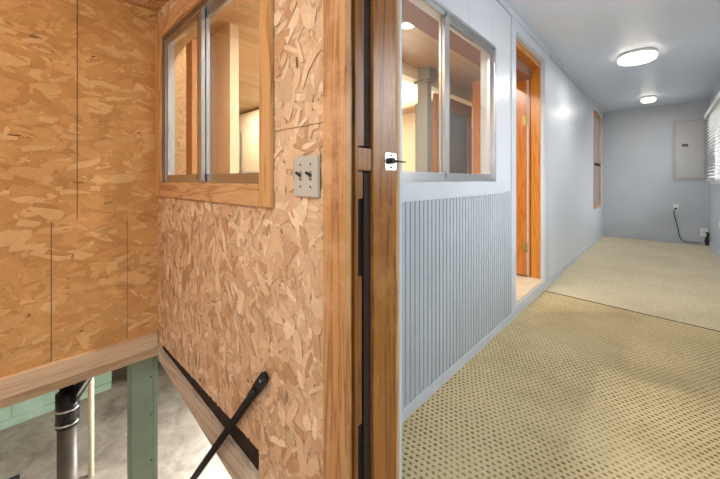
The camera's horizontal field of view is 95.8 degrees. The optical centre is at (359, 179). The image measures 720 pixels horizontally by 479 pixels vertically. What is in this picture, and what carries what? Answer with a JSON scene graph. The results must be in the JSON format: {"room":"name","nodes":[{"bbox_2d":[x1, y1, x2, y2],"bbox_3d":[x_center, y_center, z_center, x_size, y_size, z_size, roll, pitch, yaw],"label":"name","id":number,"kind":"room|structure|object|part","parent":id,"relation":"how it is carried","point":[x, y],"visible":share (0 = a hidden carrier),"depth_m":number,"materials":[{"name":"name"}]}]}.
{"room":"hallway","nodes":[
{"label":"hallway","id":0,"kind":"room"},
{"bbox_2d":[0,371,111,429],"bbox_3d":[-3.365,2.050,5.189,0.200,2.000,11.000,0,0,43],"label":"wall","id":1,"kind":"structure","parent":0,"point":[26,410],"depth_m":4.18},
{"bbox_2d":[0,0,157,377],"bbox_3d":[-1.911,-0.045,1.085,0.004,1.850,2.180,0,0,43],"label":"wall","id":2,"kind":"structure","parent":0,"point":[79,202],"depth_m":1.61,"materials":[{"name":"brown wood"}]},
{"bbox_2d":[0,331,157,399],"bbox_3d":[-1.905,0.916,1.073,0.030,0.088,2.170,0,0,43],"label":"board","id":3,"kind":"object","parent":2,"relation":"attached to","point":[11,385],"visible":1,"depth_m":1.59,"materials":[{"name":"brown wood"}]},
{"bbox_2d":[0,341,162,408],"bbox_3d":[-2.641,1.130,4.514,7.980,0.280,11.000,0,0,43],"label":"ceiling","id":4,"kind":"structure","parent":0,"point":[16,399],"depth_m":1.71,"materials":[{"name":"brown wood"}]},
{"bbox_2d":[0,361,231,478],"bbox_3d":[-2.085,3.100,3.995,9.500,0.100,11.000,0,0,43],"label":"floor","id":5,"kind":"structure","parent":0,"point":[28,449],"depth_m":3.79,"materials":[{"name":"concrete"}]},
{"bbox_2d":[9,474,19,478],"bbox_3d":[-3.507,3.040,3.097,0.370,0.020,0.370,0,0,43],"label":"floor mat","id":6,"kind":"object","parent":5,"relation":"on","point":[17,476],"visible":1,"depth_m":3.31,"materials":[{"name":"black rubber"}]},
{"bbox_2d":[54,378,91,478],"bbox_3d":[-1.986,2.065,2.361,0.402,1.970,0.142,0,0,-5],"label":"drain pipe","id":7,"kind":"object","parent":5,"relation":"on","point":[67,400],"visible":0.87,"depth_m":2.31,"materials":[{"name":"grey metal"}]},
{"bbox_2d":[88,377,93,477],"bbox_3d":[-2.773,2.100,3.350,0.051,1.900,0.052,0,0,43],"label":"pipe","id":8,"kind":"object","parent":5,"relation":"on","point":[91,383],"visible":0.61,"depth_m":3.33,"materials":[{"name":"beige plastic"}]},
{"bbox_2d":[127,355,157,478],"bbox_3d":[-1.444,2.060,2.160,0.114,1.980,0.150,0,0,43],"label":"support post","id":9,"kind":"object","parent":5,"relation":"on","point":[142,376],"visible":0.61,"depth_m":2.12,"materials":[{"name":"green metal"}]},
{"bbox_2d":[121,0,168,11],"bbox_3d":[-1.377,-0.968,0.587,1.665,0.004,2.180,0,0,43],"label":"ceiling","id":10,"kind":"structure","parent":0,"point":[154,5],"depth_m":1.78,"materials":[{"name":"brown wood"}]},
{"bbox_2d":[210,23,238,173],"bbox_3d":[-1.393,-0.147,3.103,0.830,2.405,0.080,0,0,43],"label":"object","id":11,"kind":"structure","parent":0,"point":[224,44],"depth_m":2.86,"materials":[{"name":"beige paint"}]},
{"bbox_2d":[158,0,322,478],"bbox_3d":[-0.558,0.600,1.392,1.565,3.500,0.124,0,0,43],"label":"wall","id":12,"kind":"structure","parent":0,"point":[240,287],"depth_m":1.07,"materials":[{"name":"brown wood"}]},
{"bbox_2d":[163,346,230,427],"bbox_3d":[-0.791,0.980,1.609,0.835,0.064,0.086,0,0,43],"label":"plate","id":13,"kind":"object","parent":12,"relation":"attached to","point":[217,411],"depth_m":1.47,"materials":[{"name":"brown wood"}]},
{"bbox_2d":[159,348,258,478],"bbox_3d":[-0.744,1.066,1.492,1.096,0.201,0.017,0,0,43],"label":"beam","id":14,"kind":"structure","parent":12,"relation":"attached to","point":[237,464],"depth_m":1.38,"materials":[{"name":"brown wood"}]},
{"bbox_2d":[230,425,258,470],"bbox_3d":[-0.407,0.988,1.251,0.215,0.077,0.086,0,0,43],"label":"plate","id":15,"kind":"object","parent":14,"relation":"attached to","point":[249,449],"depth_m":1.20,"materials":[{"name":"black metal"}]},
{"bbox_2d":[155,0,273,207],"bbox_3d":[-0.709,-0.397,1.478,1.219,0.976,0.072,0,0,43],"label":"window","id":16,"kind":"structure","parent":12,"relation":"in","point":[256,189],"depth_m":1.48,"materials":[{"name":"brown wood"}]},
{"bbox_3d":[-1.142,-0.397,1.844,0.086,0.976,0.015,0,0,43],"label":"casing","id":17,"kind":"part","parent":16,"relation":"part of","materials":[{"name":"brown wood"}]},
{"bbox_3d":[-0.721,-0.840,1.451,1.065,0.090,0.015,0,0,43],"label":"casing","id":18,"kind":"part","parent":16,"relation":"part of","materials":[{"name":"brown wood"}]},
{"bbox_3d":[-0.896,-0.385,1.652,0.495,0.784,0.018,0,0,43],"label":"sash","id":19,"kind":"part","parent":16,"relation":"part of","materials":[{"name":"metal"}]},
{"bbox_3d":[-0.721,0.051,1.451,1.065,0.077,0.015,0,0,43],"label":"casing","id":20,"kind":"part","parent":16,"relation":"part of","materials":[{"name":"brown wood"}]},
{"bbox_3d":[-0.525,-0.385,1.336,0.580,0.784,0.018,0,0,43],"label":"sash","id":21,"kind":"part","parent":16,"relation":"part of","materials":[{"name":"metal"}]},
{"bbox_3d":[-0.307,-0.398,1.065,0.068,0.974,0.015,0,0,43],"label":"casing","id":22,"kind":"part","parent":16,"relation":"part of","materials":[{"name":"brown wood"}]},
{"bbox_2d":[190,371,268,478],"bbox_3d":[-0.693,1.247,1.376,1.016,1.236,0.027,0,0,39],"label":"brace","id":23,"kind":"object","parent":12,"relation":"attached to","point":[261,381],"visible":1,"depth_m":1.16,"materials":[{"name":"black metal"}]},
{"bbox_2d":[294,155,319,197],"bbox_3d":[-0.158,-0.010,0.917,0.114,0.118,0.026,0,0,43],"label":"light switch","id":24,"kind":"object","parent":12,"relation":"attached to","point":[306,168],"visible":1,"depth_m":0.91,"materials":[{"name":"beige plastic"}]},
{"bbox_2d":[323,0,401,478],"bbox_3d":[-0.070,0.150,0.996,0.324,3.200,0.245,0,0,43],"label":"door frame","id":25,"kind":"structure","parent":12,"relation":"attached to","point":[362,39],"depth_m":0.86,"materials":[{"name":"brown wood"}]},
{"bbox_3d":[-0.060,0.150,0.832,0.087,3.200,0.019,0,0,43],"label":"casing","id":26,"kind":"part","parent":25,"relation":"part of","materials":[{"name":"brown wood"}]},
{"bbox_2d":[384,152,405,169],"bbox_3d":[0.103,-0.053,0.942,0.017,0.050,0.082,0,0,43],"label":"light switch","id":27,"kind":"object","parent":25,"relation":"attached to","point":[390,159],"depth_m":0.93,"materials":[{"name":"plastic"}]},
{"bbox_3d":[0.088,-0.053,0.936,0.004,0.050,0.054,0,0,43],"label":"plate","id":28,"kind":"part","parent":27,"relation":"part of","materials":[{"name":"plastic"}]},
{"bbox_3d":[0.006,-0.100,1.082,0.317,2.600,0.015,0,0,43],"label":"corridor casing","id":29,"kind":"part","parent":25,"relation":"part of","materials":[{"name":"grey paint"}]},
{"bbox_2d":[358,146,367,478],"bbox_3d":[-0.082,0.475,1.017,0.317,3.750,0.213,0,0,43],"label":"metal strip","id":30,"kind":"structure","parent":12,"relation":"in","point":[359,200],"depth_m":0.87,"materials":[{"name":"black metal"}]},
{"bbox_2d":[194,0,480,114],"bbox_3d":[-0.677,-1.380,4.939,5.673,0.060,4.900,0,0,43],"label":"ceiling","id":31,"kind":"structure","parent":0,"point":[420,50],"depth_m":3.61,"materials":[{"name":"brown wood"}]},
{"bbox_2d":[402,21,415,29],"bbox_3d":[0.418,-1.343,2.824,0.170,0.012,0.170,0,0,43],"label":"recessed light","id":32,"kind":"object","parent":31,"relation":"in","point":[405,25],"visible":0.6,"depth_m":2.83,"materials":[{"name":"white plastic"}]},
{"bbox_3d":[0.418,-1.339,2.824,0.116,0.004,0.116,0,0,43],"label":"bulb","id":33,"kind":"part","parent":32,"relation":"part of","materials":[{"name":"white"}]},
{"bbox_2d":[402,62,472,106],"bbox_3d":[1.056,-1.280,4.417,0.120,0.140,3.100,0,0,43],"label":"beam","id":34,"kind":"structure","parent":31,"relation":"attached to","point":[409,73],"depth_m":4.47,"materials":[{"name":"beige paint"}]},
{"bbox_2d":[402,104,472,171],"bbox_3d":[0.923,-0.100,6.728,5.773,2.500,0.100,0,0,43],"label":"wall","id":35,"kind":"structure","parent":0,"point":[408,120],"depth_m":6.60,"materials":[{"name":"beige paint"}]},
{"bbox_2d":[402,0,602,409],"bbox_3d":[2.362,-0.075,3.950,0.122,2.650,7.600,0,0,43],"label":"wall","id":36,"kind":"structure","parent":0,"point":[457,252],"depth_m":2.28,"materials":[{"name":"grey paint"}]},
{"bbox_2d":[402,0,495,181],"bbox_3d":[0.553,-0.490,1.961,0.050,1.000,1.302,0,0,43],"label":"window","id":37,"kind":"structure","parent":36,"relation":"in","point":[447,18],"depth_m":1.89,"materials":[{"name":"metal"}]},
{"bbox_3d":[0.324,-0.490,1.698,0.018,0.964,0.565,0,0,43],"label":"sash","id":38,"kind":"part","parent":37,"relation":"part of","materials":[{"name":"metal"}]},
{"bbox_3d":[0.719,-0.490,2.154,0.018,0.964,0.752,0,0,43],"label":"sash","id":39,"kind":"part","parent":37,"relation":"part of","materials":[{"name":"metal"}]},
{"bbox_2d":[402,181,504,201],"bbox_3d":[0.508,0.058,1.874,0.011,0.095,1.806,0,0,43],"label":"window sill","id":40,"kind":"structure","parent":36,"relation":"attached to","point":[411,191],"depth_m":1.86,"materials":[{"name":"grey paint"}]},
{"bbox_2d":[402,314,511,422],"bbox_3d":[0.563,1.120,1.932,0.010,0.060,1.974,0,0,43],"label":"baseboard","id":41,"kind":"structure","parent":36,"relation":"attached to","point":[429,391],"depth_m":1.88,"materials":[{"name":"grey paint"}]},
{"bbox_2d":[402,0,531,81],"bbox_3d":[1.277,-1.215,3.062,0.252,0.270,4.780,0,0,43],"label":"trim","id":42,"kind":"structure","parent":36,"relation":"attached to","point":[411,13],"depth_m":2.46,"materials":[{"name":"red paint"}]},
{"bbox_2d":[473,33,543,303],"bbox_3d":[1.347,-0.098,3.350,0.775,2.305,0.958,0,0,43],"label":"door frame","id":43,"kind":"structure","parent":36,"relation":"in","point":[529,93],"depth_m":3.48,"materials":[{"name":"orange wood"}]},
{"bbox_2d":[511,16,548,319],"bbox_3d":[1.637,-0.095,3.085,0.010,2.489,1.175,0,0,43],"label":"door frame","id":44,"kind":"structure","parent":36,"relation":"attached to","point":[517,308],"depth_m":2.89,"materials":[{"name":"grey paint"}]},
{"bbox_2d":[549,232,602,285],"bbox_3d":[3.518,1.113,5.102,0.010,0.075,4.339,0,0,43],"label":"baseboard","id":45,"kind":"structure","parent":36,"relation":"attached to","point":[566,266],"depth_m":4.39,"materials":[{"name":"grey paint"}]},
{"bbox_2d":[593,109,600,208],"bbox_3d":[4.478,-0.375,6.148,0.028,1.790,0.900,0,0,43],"label":"window","id":46,"kind":"structure","parent":36,"relation":"in","point":[596,117],"depth_m":6.15,"materials":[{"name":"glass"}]},
{"bbox_3d":[4.478,-0.375,6.148,0.004,1.700,0.810,0,0,43],"label":"glass pane","id":47,"kind":"part","parent":46,"relation":"part of","materials":[{"name":"clear glass"}]},
{"bbox_2d":[516,274,530,284],"bbox_3d":[-0.670,1.103,4.946,5.673,0.093,4.880,0,0,43],"label":"floor","id":48,"kind":"structure","parent":0,"point":[519,277],"depth_m":3.52,"materials":[{"name":"beige tile"}]},
{"bbox_2d":[186,39,196,174],"bbox_3d":[-1.645,-0.048,2.928,0.800,2.205,0.040,0,0,43],"label":"wood panel","id":49,"kind":"object","parent":48,"relation":"on","point":[191,47],"visible":0.1,"depth_m":2.66,"materials":[{"name":"brown wood"}]},
{"bbox_2d":[239,132,240,171],"bbox_3d":[-2.740,0.050,6.315,0.680,2.000,0.600,0,0,43],"label":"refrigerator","id":50,"kind":"object","parent":48,"relation":"on","point":[239,132],"visible":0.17,"depth_m":6.31,"materials":[{"name":"metal"}]},
{"bbox_2d":[239,109,258,171],"bbox_3d":[-1.948,-0.121,6.452,0.950,2.357,0.620,0,0,43],"label":"tall cabinet","id":51,"kind":"object","parent":48,"relation":"on","point":[248,122],"visible":0.26,"depth_m":6.17,"materials":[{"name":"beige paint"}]},
{"bbox_3d":[-2.325,-0.160,6.393,0.440,2.180,0.020,0,0,43],"label":"door","id":52,"kind":"part","parent":51,"relation":"part of","materials":[{"name":"beige paint"}]},
{"bbox_3d":[-1.985,-0.160,6.076,0.450,2.180,0.020,0,0,43],"label":"door","id":53,"kind":"part","parent":51,"relation":"part of","materials":[{"name":"beige paint"}]},
{"bbox_2d":[414,66,436,171],"bbox_3d":[0.794,-0.146,4.000,0.240,2.407,0.180,0,0,43],"label":"square column","id":54,"kind":"structure","parent":48,"relation":"on","point":[427,76],"depth_m":3.95,"materials":[{"name":"grey laminate"}]},
{"bbox_2d":[415,93,471,173],"bbox_3d":[1.228,-0.036,4.734,0.340,2.187,1.100,0,0,43],"label":"wood cased opening","id":55,"kind":"object","parent":48,"relation":"on","point":[460,114],"visible":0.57,"depth_m":4.69,"materials":[{"name":"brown wood"}]},
{"bbox_3d":[1.338,-0.036,4.632,0.040,2.187,1.100,0,0,43],"label":"casing","id":56,"kind":"part","parent":55,"relation":"part of","materials":[{"name":"wood"}]},
{"bbox_2d":[402,236,719,478],"bbox_3d":[2.361,1.210,2.687,1.612,0.120,9.550,0,0,43],"label":"floor","id":57,"kind":"structure","parent":0,"point":[570,388],"depth_m":1.83,"materials":[{"name":"beige carpet"}]},
{"bbox_2d":[546,291,719,331],"bbox_3d":[2.411,1.148,2.815,0.012,0.004,1.489,0,0,-42],"label":"strip","id":58,"kind":"object","parent":57,"relation":"on","point":[546,291],"visible":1,"depth_m":2.81,"materials":[{"name":"beige woven carpet fabric"}]},
{"bbox_2d":[505,0,719,111],"bbox_3d":[2.660,-1.440,3.092,1.727,0.080,8.550,0,0,43],"label":"ceiling","id":59,"kind":"structure","parent":0,"point":[588,37],"depth_m":3.31,"materials":[{"name":"grey paint"}]},
{"bbox_2d":[496,0,603,113],"bbox_3d":[2.445,-1.370,3.941,0.025,0.060,7.500,0,0,43],"label":"crown molding","id":60,"kind":"structure","parent":59,"relation":"attached to","point":[503,3],"depth_m":3.37,"materials":[{"name":"grey paint"}]},
{"bbox_2d":[618,48,657,65],"bbox_3d":[3.065,-1.351,3.595,0.340,0.096,0.340,0,0,43],"label":"ceiling light","id":61,"kind":"object","parent":59,"relation":"attached to","point":[644,55],"visible":1,"depth_m":3.51,"materials":[{"name":"white plastic"}]},
{"bbox_2d":[641,95,655,102],"bbox_3d":[4.847,-1.351,5.462,0.190,0.096,0.190,0,0,43],"label":"ceiling light","id":62,"kind":"object","parent":59,"relation":"attached to","point":[646,99],"visible":1,"depth_m":5.41,"materials":[{"name":"white plastic"}]},
{"bbox_2d":[603,100,709,242],"bbox_3d":[5.575,-0.100,6.218,1.727,2.700,0.100,0,0,43],"label":"wall","id":63,"kind":"structure","parent":0,"point":[640,191],"depth_m":6.20,"materials":[{"name":"paint"}]},
{"bbox_2d":[603,234,707,245],"bbox_3d":[5.542,1.125,6.171,1.512,0.050,0.014,0,0,43],"label":"baseboard","id":64,"kind":"structure","parent":63,"relation":"attached to","point":[609,235],"depth_m":6.14,"materials":[{"name":"paint"}]},
{"bbox_2d":[673,204,677,210],"bbox_3d":[5.780,0.500,5.949,0.070,0.120,0.014,0,0,43],"label":"power outlet","id":65,"kind":"object","parent":63,"relation":"attached to","point":[675,206],"visible":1,"depth_m":5.95,"materials":[{"name":"white plastic"}]},
{"bbox_2d":[673,209,701,242],"bbox_3d":[5.873,0.824,5.832,0.019,0.590,0.358,0,0,-43],"label":"cable","id":66,"kind":"object","parent":63,"relation":"attached to","point":[674,209],"visible":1,"depth_m":5.90,"materials":[{"name":"rubber"}]},
{"bbox_2d":[673,118,706,179],"bbox_3d":[5.903,-0.545,5.817,0.431,1.090,0.040,0,0,43],"label":"electrical panel","id":67,"kind":"object","parent":63,"relation":"attached to","point":[689,135],"visible":0.88,"depth_m":5.80,"materials":[{"name":"grey metal"}]},
{"bbox_2d":[700,228,707,235],"bbox_3d":[6.043,0.920,5.707,0.095,0.140,0.011,0,0,43],"label":"power outlet","id":68,"kind":"object","parent":63,"relation":"attached to","point":[703,231],"visible":1,"depth_m":5.71,"materials":[{"name":"white plastic"}]},
{"bbox_2d":[705,232,708,245],"bbox_3d":[6.045,1.022,5.664,0.060,0.232,0.045,0,0,43],"label":"bundle","id":69,"kind":"object","parent":68,"relation":"hanging from","point":[707,233],"visible":1,"depth_m":5.65,"materials":[{"name":"black rubber"}]},
{"bbox_2d":[710,84,719,253],"bbox_3d":[3.688,-0.075,2.987,0.120,2.650,7.400,0,0,43],"label":"wall","id":70,"kind":"structure","parent":0,"point":[714,188],"depth_m":5.18,"materials":[{"name":"grey paint"}]},
{"bbox_2d":[708,122,719,183],"bbox_3d":[5.156,-0.505,4.627,0.130,1.130,2.080,0,0,43],"label":"window","id":71,"kind":"structure","parent":70,"relation":"in","point":[717,158],"depth_m":5.28,"materials":[{"name":"white plastic"}]},
{"bbox_2d":[704,91,719,180],"bbox_3d":[5.108,-0.532,4.671,0.100,1.100,2.060,0,0,43],"label":"window blind","id":72,"kind":"object","parent":71,"relation":"attached to","point":[712,114],"visible":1,"depth_m":4.72,"materials":[{"name":"white plastic"}]},
{"bbox_3d":[5.181,-0.520,4.603,0.060,1.100,2.000,0,0,43],"label":"frame","id":73,"kind":"part","parent":71,"relation":"part of","materials":[{"name":"white plastic"}]},
{"bbox_3d":[5.183,-0.520,4.602,0.004,1.000,1.900,0,0,43],"label":"glass pane","id":74,"kind":"part","parent":71,"relation":"part of","materials":[{"name":"glass"}]},
{"bbox_2d":[709,242,719,260],"bbox_3d":[3.605,1.113,2.996,0.014,0.075,7.300,0,0,43],"label":"baseboard","id":75,"kind":"structure","parent":70,"relation":"attached to","point":[711,246],"depth_m":5.06,"materials":[{"name":"grey paint"}]}
]}

